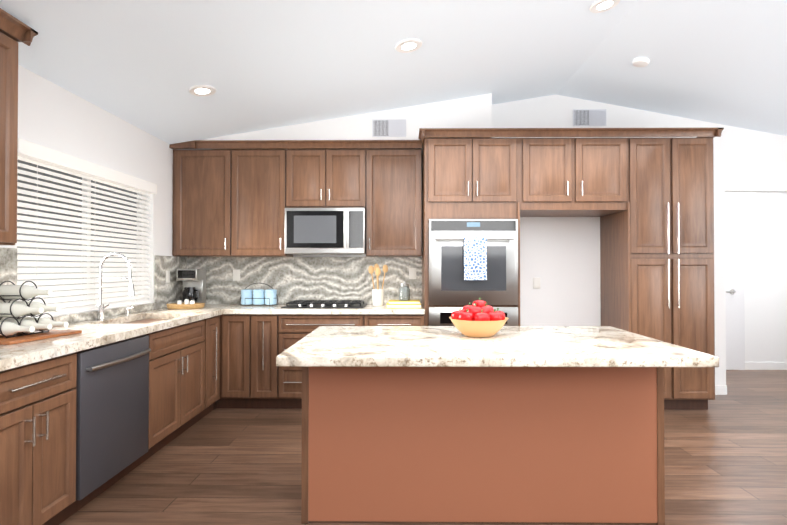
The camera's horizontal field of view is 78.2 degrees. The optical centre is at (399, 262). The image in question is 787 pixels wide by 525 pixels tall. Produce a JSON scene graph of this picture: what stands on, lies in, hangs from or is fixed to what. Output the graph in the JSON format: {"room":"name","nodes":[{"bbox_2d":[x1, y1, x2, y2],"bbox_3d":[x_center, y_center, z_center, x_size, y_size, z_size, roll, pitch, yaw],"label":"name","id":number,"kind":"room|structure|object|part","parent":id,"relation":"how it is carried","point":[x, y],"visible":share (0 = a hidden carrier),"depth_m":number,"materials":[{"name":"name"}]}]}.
{"room":"kitchen","nodes":[
{"label":"kitchen","id":0,"kind":"room"},
{"bbox_2d":[0,65,172,317],"bbox_3d":[-2.328,-0.352,1.888,0.150,3.350,8.790,0,-1,1],"label":"wall","id":1,"kind":"structure","parent":0,"point":[53,116],"depth_m":3.65,"materials":[{"name":"white paint"}]},
{"bbox_2d":[0,24,27,244],"bbox_3d":[-2.086,-0.611,1.896,0.327,1.033,1.104,0,-1,1],"label":"upper cabinet","id":2,"kind":"object","parent":1,"relation":"attached to","point":[9,41],"depth_m":2.38,"materials":[{"name":"brown wood"}]},
{"bbox_2d":[17,156,150,316],"bbox_3d":[-2.304,-0.179,3.611,0.108,1.060,1.540,0,-1,1],"label":"window blinds","id":3,"kind":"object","parent":1,"relation":"in","point":[85,294],"depth_m":3.45,"materials":[{"name":"white plastic"}]},
{"bbox_2d":[18,138,156,193],"bbox_3d":[-2.264,-0.678,3.616,0.097,0.087,1.580,0,-1,1],"label":"window valance","id":4,"kind":"object","parent":3,"relation":"attached to","point":[38,153],"visible":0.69,"depth_m":3.37,"materials":[{"name":"white wood"}]},
{"bbox_3d":[-2.338,-0.179,3.612,0.040,1.060,1.540,0,-1,1],"label":"frame","id":5,"kind":"part","parent":3,"relation":"part of","materials":[{"name":"white plastic"}]},
{"bbox_2d":[0,248,421,322],"bbox_3d":[-1.012,0.161,3.054,2.454,0.486,3.956,0,-1,1],"label":"backsplash","id":6,"kind":"structure","parent":1,"relation":"attached to","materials":[{"name":"stone"}]},
{"bbox_2d":[166,271,169,282],"bbox_3d":[-2.204,0.131,4.607,0.009,0.115,0.075,0,-1,1],"label":"electrical outlet plate","id":7,"kind":"object","parent":6,"relation":"attached to","point":[167,276],"visible":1,"depth_m":4.60,"materials":[{"name":"white plastic"}]},
{"bbox_2d":[233,270,239,280],"bbox_3d":[-1.689,0.127,5.015,0.075,0.115,0.009,0,-1,1],"label":"electrical outlet plate","id":8,"kind":"object","parent":6,"relation":"attached to","point":[236,275],"visible":1,"depth_m":5.01,"materials":[{"name":"white plastic"}]},
{"bbox_2d":[202,93,491,148],"bbox_3d":[-0.527,-1.422,4.869,2.840,0.471,0.360,0,-1,1],"label":"wall","id":9,"kind":"structure","parent":0,"point":[471,112],"depth_m":4.68,"materials":[{"name":"white paint"}]},
{"bbox_2d":[372,119,405,136],"bbox_3d":[-0.102,-1.301,4.675,0.328,0.168,0.016,0,-1,1],"label":"air vent","id":10,"kind":"object","parent":9,"relation":"in","point":[388,127],"visible":1,"depth_m":4.67,"materials":[{"name":"silver metal"}]},
{"bbox_2d":[0,0,786,143],"bbox_3d":[1.506,-1.496,1.236,7.830,0.829,7.830,0,-1,1],"label":"ceiling","id":11,"kind":"structure","parent":0,"point":[146,65],"depth_m":3.50,"materials":[{"name":"white paint"}]},
{"bbox_2d":[188,85,215,95],"bbox_3d":[-1.462,-1.276,3.589,0.194,0.041,0.196,0,-1,1],"label":"recessed light","id":12,"kind":"object","parent":11,"relation":"in","point":[193,89],"depth_m":3.57,"materials":[{"name":"white plastic"}]},
{"bbox_3d":[-1.461,-1.275,3.589,0.104,0.021,0.104,0,-1,1],"label":"recessed ceiling light lens","id":13,"kind":"part","parent":12,"relation":"part of","materials":[{"name":"white plastic"}]},
{"bbox_2d":[395,38,421,52],"bbox_3d":[0.063,-1.518,3.387,0.194,0.041,0.196,0,-1,1],"label":"recessed light","id":14,"kind":"object","parent":11,"relation":"in","point":[400,44],"depth_m":3.37,"materials":[{"name":"white plastic"}]},
{"bbox_3d":[0.063,-1.518,3.387,0.104,0.021,0.104,0,-1,1],"label":"recessed ceiling light lens","id":15,"kind":"part","parent":14,"relation":"part of","materials":[{"name":"white plastic"}]},
{"bbox_2d":[589,0,619,12],"bbox_3d":[1.372,-1.726,3.237,0.194,0.041,0.196,0,-1,1],"label":"recessed light","id":16,"kind":"object","parent":11,"relation":"in","point":[593,7],"depth_m":3.24,"materials":[{"name":"white plastic"}]},
{"bbox_3d":[1.372,-1.725,3.237,0.104,0.021,0.104,0,-1,1],"label":"recessed ceiling light lens","id":17,"kind":"part","parent":16,"relation":"part of","materials":[{"name":"white plastic"}]},
{"bbox_2d":[632,57,649,66],"bbox_3d":[2.014,-1.673,4.041,0.132,0.053,0.134,0,-1,1],"label":"smoke detector","id":18,"kind":"object","parent":11,"relation":"attached to","point":[641,62],"visible":0.98,"depth_m":4.01,"materials":[{"name":"white plastic"}]},
{"bbox_2d":[59,370,786,524],"bbox_3d":[1.512,1.373,1.887,8.130,0.100,9.290,0,-1,1],"label":"floor","id":19,"kind":"structure","parent":0,"point":[725,459],"depth_m":3.10,"materials":[{"name":"brown wood"}]},
{"bbox_2d":[0,352,83,524],"bbox_3d":[-1.940,0.883,2.170,0.614,0.885,0.595,0,-1,1],"label":"base cabinet","id":20,"kind":"object","parent":19,"relation":"on","point":[42,404],"depth_m":2.22,"materials":[{"name":"brown wood"}]},
{"bbox_2d":[0,304,235,371],"bbox_3d":[-1.922,0.427,3.060,0.634,0.045,3.956,0,-1,1],"label":"countertop","id":21,"kind":"structure","parent":20,"relation":"on","point":[94,333],"depth_m":2.82,"materials":[{"name":"white stone"}]},
{"bbox_2d":[0,281,81,344],"bbox_3d":[-2.000,0.247,2.578,0.315,0.302,0.440,0,-1,8],"label":"wine rack","id":22,"kind":"object","parent":21,"relation":"on","point":[17,329],"visible":1,"depth_m":2.55,"materials":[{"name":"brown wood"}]},
{"bbox_2d":[92,252,134,319],"bbox_3d":[-2.056,0.165,3.529,0.275,0.488,0.107,0,-1,1],"label":"faucet","id":23,"kind":"object","parent":21,"relation":"on","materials":[{"name":"silver metal"}]},
{"bbox_2d":[116,316,171,323],"bbox_3d":[-1.892,0.545,3.610,0.434,0.202,0.764,0,-1,1],"label":"sink","id":24,"kind":"object","parent":21,"relation":"in","point":[139,319],"depth_m":3.85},
{"bbox_2d":[167,298,204,308],"bbox_3d":[-1.961,0.370,4.443,0.317,0.096,0.233,0,-1,1],"label":"wicker tray","id":25,"kind":"object","parent":21,"relation":"on","point":[186,304],"visible":1,"depth_m":4.38,"materials":[{"name":"brown wicker"}]},
{"bbox_2d":[177,269,205,304],"bbox_3d":[-2.042,0.240,4.764,0.211,0.364,0.222,0,-1,1],"label":"coffee maker","id":26,"kind":"object","parent":21,"relation":"on","point":[194,284],"visible":0.75,"depth_m":4.69,"materials":[{"name":"silver metal"}]},
{"bbox_2d":[239,283,277,305],"bbox_3d":[-1.397,0.309,4.808,0.387,0.226,0.141,0,-1,1],"label":"caddy","id":27,"kind":"object","parent":21,"relation":"on","point":[259,297],"visible":1,"depth_m":4.76,"materials":[{"name":"blue glass"}]},
{"bbox_2d":[76,332,151,505],"bbox_3d":[-1.934,0.890,2.809,0.614,0.885,0.684,0,-1,1],"label":"dishwasher","id":28,"kind":"object","parent":19,"relation":"on","point":[104,400],"depth_m":2.78,"materials":[{"name":"grey metal"}]},
{"bbox_3d":[-1.604,0.557,2.808,0.062,0.026,0.588,0,-1,1],"label":"handle","id":29,"kind":"part","parent":28,"relation":"part of","materials":[{"name":"silver metal"}]},
{"bbox_2d":[152,320,207,454],"bbox_3d":[-1.927,0.898,3.604,0.614,0.885,0.906,0,-1,1],"label":"base cabinet","id":30,"kind":"object","parent":19,"relation":"on","point":[179,355],"depth_m":3.57,"materials":[{"name":"brown wood"}]},
{"bbox_2d":[208,312,227,412],"bbox_3d":[-1.907,0.905,4.242,0.644,0.885,0.370,0,-1,1],"label":"base cabinet","id":31,"kind":"object","parent":19,"relation":"on","point":[218,324],"depth_m":4.33,"materials":[{"name":"brown wood"}]},
{"bbox_2d":[228,316,251,408],"bbox_3d":[-1.485,0.910,4.716,0.256,0.885,0.626,0,-1,1],"label":"base cabinet","id":32,"kind":"object","parent":19,"relation":"on","point":[239,327],"depth_m":4.41,"materials":[{"name":"brown wood"}]},
{"bbox_2d":[252,316,279,408],"bbox_3d":[-1.231,0.910,4.714,0.252,0.885,0.626,0,-1,1],"label":"base cabinet","id":33,"kind":"object","parent":19,"relation":"on","point":[265,329],"depth_m":4.40,"materials":[{"name":"brown wood"}]},
{"bbox_2d":[280,316,363,408],"bbox_3d":[-0.714,0.910,4.709,0.782,0.885,0.626,0,-1,1],"label":"base cabinet","id":34,"kind":"object","parent":19,"relation":"on","point":[292,328],"depth_m":4.40,"materials":[{"name":"brown wood"}]},
{"bbox_2d":[224,304,423,315],"bbox_3d":[-0.680,0.444,4.699,1.821,0.045,0.656,0,-1,1],"label":"countertop","id":35,"kind":"structure","parent":34,"relation":"on","point":[240,310],"depth_m":4.38,"materials":[{"name":"white stone"}]},
{"bbox_2d":[281,300,366,307],"bbox_3d":[-0.716,0.399,4.712,0.765,0.044,0.480,0,-1,1],"label":"cooktop","id":36,"kind":"object","parent":35,"relation":"in","point":[327,304],"visible":1,"depth_m":4.60,"materials":[{"name":"black metal"}]},
{"bbox_2d":[368,264,387,305],"bbox_3d":[-0.212,0.214,4.800,0.197,0.416,0.122,0,-1,1],"label":"utensil crock","id":37,"kind":"object","parent":35,"relation":"on","point":[377,296],"visible":1,"depth_m":4.76,"materials":[{"name":"white ceramic"}]},
{"bbox_2d":[386,300,420,307],"bbox_3d":[0.038,0.389,4.605,0.325,0.062,0.240,0,-1,1],"label":"books","id":38,"kind":"object","parent":35,"relation":"on","point":[403,304],"visible":0.96,"depth_m":4.49,"materials":[{"name":"yellow paper"}]},
{"bbox_2d":[399,281,409,300],"bbox_3d":[0.046,0.267,4.606,0.112,0.180,0.112,0,-1,1],"label":"glass jar","id":39,"kind":"object","parent":38,"relation":"on","point":[404,292],"visible":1,"depth_m":4.57,"materials":[{"name":"white"}]},
{"bbox_2d":[364,316,423,325],"bbox_3d":[-0.046,0.909,4.703,0.553,0.885,0.626,0,-1,1],"label":"base cabinet","id":40,"kind":"object","parent":19,"relation":"on","point":[368,320],"depth_m":4.40,"materials":[{"name":"brown wood"}]},
{"bbox_2d":[420,128,523,325],"bbox_3d":[0.664,0.072,4.691,0.863,2.560,0.656,0,-1,1],"label":"tall cabinet","id":41,"kind":"object","parent":19,"relation":"on","point":[463,176],"depth_m":4.41,"materials":[{"name":"brown wood"}]},
{"bbox_2d":[429,219,517,325],"bbox_3d":[0.668,0.101,4.509,0.805,0.992,0.408,0,-1,1],"label":"oven","id":42,"kind":"object","parent":41,"relation":"in","point":[449,292],"depth_m":4.37,"materials":[{"name":"grey metal"}]},
{"bbox_2d":[464,236,486,279],"bbox_3d":[0.673,-0.043,4.316,0.200,0.391,0.037,0,-1,1],"label":"oven towel","id":43,"kind":"object","parent":42,"relation":"hanging from","point":[475,257],"visible":0.98,"depth_m":4.30,"materials":[{"name":"white fabric"}]},
{"bbox_2d":[300,366,664,524],"bbox_3d":[0.423,0.890,2.754,1.841,0.884,0.585,0,-1,1],"label":"kitchen island","id":44,"kind":"object","parent":19,"relation":"on","point":[502,425],"depth_m":2.46,"materials":[{"name":"brown wood"}]},
{"bbox_3d":[0.421,0.881,2.468,1.773,0.872,0.006,0,-1,1],"label":"panel","id":45,"kind":"part","parent":44,"relation":"part of","materials":[{"name":"brown"}]},
{"bbox_2d":[276,326,718,369],"bbox_3d":[0.414,0.423,2.574,1.868,0.045,1.068,0,-1,1],"label":"island countertop","id":46,"kind":"structure","parent":44,"relation":"on","point":[512,347],"depth_m":2.24,"materials":[{"name":"white stone"}]},
{"bbox_2d":[449,298,508,336],"bbox_3d":[0.434,0.294,2.662,0.324,0.211,0.324,0,-1,1],"label":"fruit bowl","id":47,"kind":"object","parent":46,"relation":"on","point":[479,318],"visible":1,"depth_m":2.56,"materials":[{"name":"yellow ceramic"}]},
{"bbox_2d":[600,136,715,409],"bbox_3d":[2.465,0.107,4.690,0.784,2.490,0.626,0,-1,1],"label":"tall cabinet","id":48,"kind":"object","parent":19,"relation":"on","point":[657,257],"depth_m":4.38,"materials":[{"name":"brown wood"}]},
{"bbox_2d":[293,95,786,384],"bbox_3d":[1.540,-0.319,5.079,7.530,3.350,0.120,0,-1,1],"label":"wall","id":49,"kind":"structure","parent":0,"point":[560,257],"depth_m":5.01,"materials":[{"name":"white paint"}]},
{"bbox_2d":[171,148,235,259],"bbox_3d":[-1.934,-0.587,4.885,0.579,1.048,0.326,0,-1,1],"label":"upper cabinet","id":50,"kind":"object","parent":49,"relation":"attached to","point":[202,177],"depth_m":4.72,"materials":[{"name":"brown wood"}]},
{"bbox_2d":[232,148,295,259],"bbox_3d":[-1.377,-0.587,4.881,0.535,1.048,0.326,0,-1,1],"label":"upper cabinet","id":51,"kind":"object","parent":49,"relation":"attached to","point":[259,175],"depth_m":4.72,"materials":[{"name":"brown wood"}]},
{"bbox_2d":[284,204,365,255],"bbox_3d":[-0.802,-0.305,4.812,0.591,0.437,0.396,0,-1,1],"label":"microwave","id":52,"kind":"object","parent":49,"relation":"attached to","point":[309,229],"depth_m":4.62,"materials":[{"name":"silver metal"}]},
{"bbox_2d":[288,148,367,203],"bbox_3d":[-0.718,-0.825,4.877,0.782,0.573,0.326,0,-1,1],"label":"upper cabinet","id":53,"kind":"object","parent":49,"relation":"attached to","point":[315,175],"depth_m":4.72,"materials":[{"name":"brown wood"}]},
{"bbox_2d":[348,204,367,255],"bbox_3d":[-0.419,-0.306,4.808,0.175,0.437,0.396,0,-1,1],"label":"control panel","id":54,"kind":"object","parent":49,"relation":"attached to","point":[357,213],"depth_m":4.61,"materials":[{"name":"silver metal"}]},
{"bbox_2d":[364,148,423,259],"bbox_3d":[-0.054,-0.587,4.869,0.546,1.048,0.326,0,-1,1],"label":"upper cabinet","id":55,"kind":"object","parent":49,"relation":"attached to","point":[395,176],"depth_m":4.71,"materials":[{"name":"brown wood"}]},
{"bbox_2d":[409,268,415,278],"bbox_3d":[0.135,0.111,5.000,0.075,0.115,0.009,0,-1,1],"label":"electrical outlet plate","id":56,"kind":"object","parent":49,"relation":"attached to","point":[412,273],"visible":1,"depth_m":5.00,"materials":[{"name":"white plastic"}]},
{"bbox_2d":[533,278,539,288],"bbox_3d":[1.419,0.209,5.009,0.075,0.115,0.009,0,-1,1],"label":"light switch","id":57,"kind":"object","parent":49,"relation":"attached to","point":[536,283],"visible":1,"depth_m":5.01,"materials":[{"name":"white plastic"}]},
{"bbox_2d":[524,136,631,216],"bbox_3d":[1.584,-0.809,4.707,0.978,0.658,0.626,0,-1,1],"label":"upper cabinet","id":58,"kind":"object","parent":49,"relation":"attached to","point":[564,177],"depth_m":4.40,"materials":[{"name":"brown wood"}]},
{"bbox_2d":[573,109,605,125],"bbox_3d":[1.970,-1.506,5.019,0.344,0.172,0.016,0,-1,1],"label":"air vent","id":59,"kind":"object","parent":49,"relation":"in","point":[589,117],"visible":1,"depth_m":5.02,"materials":[{"name":"silver metal"}]},
{"bbox_2d":[715,385,726,394],"bbox_3d":[3.118,1.308,4.997,0.488,0.095,0.044,0,-1,1],"label":"baseboard","id":60,"kind":"structure","parent":49,"relation":"attached to","point":[720,389],"depth_m":4.97,"materials":[{"name":"white"}]},
{"bbox_2d":[725,193,786,361],"bbox_3d":[4.016,0.068,6.284,2.600,2.600,0.120,0,-1,1],"label":"wall","id":61,"kind":"structure","parent":0,"point":[765,261],"depth_m":6.22,"materials":[{"name":"white paint"}]},
{"bbox_2d":[725,204,744,369],"bbox_3d":[3.895,0.307,6.204,1.020,2.120,0.033,0,-1,1],"label":"hall door","id":62,"kind":"structure","parent":61,"relation":"in","point":[734,280],"depth_m":6.19,"materials":[{"name":"white wood"}]},
{"bbox_2d":[726,289,735,293],"bbox_3d":[4.205,0.367,6.154,0.140,0.060,0.059,0,-1,1],"label":"door handle","id":63,"kind":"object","parent":62,"relation":"attached to","point":[731,291],"depth_m":6.13,"materials":[{"name":"silver metal"}]},
{"bbox_2d":[745,362,786,369],"bbox_3d":[4.865,1.320,6.196,0.900,0.095,0.014,0,-1,1],"label":"baseboard","id":64,"kind":"structure","parent":61,"relation":"attached to","point":[748,365],"depth_m":6.19,"materials":[{"name":"white"}]},
{"label":"outside","id":65,"kind":"structure","parent":0,"visible":0},
{"bbox_2d":[17,160,136,303],"bbox_3d":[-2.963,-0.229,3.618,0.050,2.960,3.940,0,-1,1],"label":"window","id":66,"kind":"structure","parent":65,"point":[48,181],"depth_m":4.27,"materials":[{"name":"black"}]}
]}

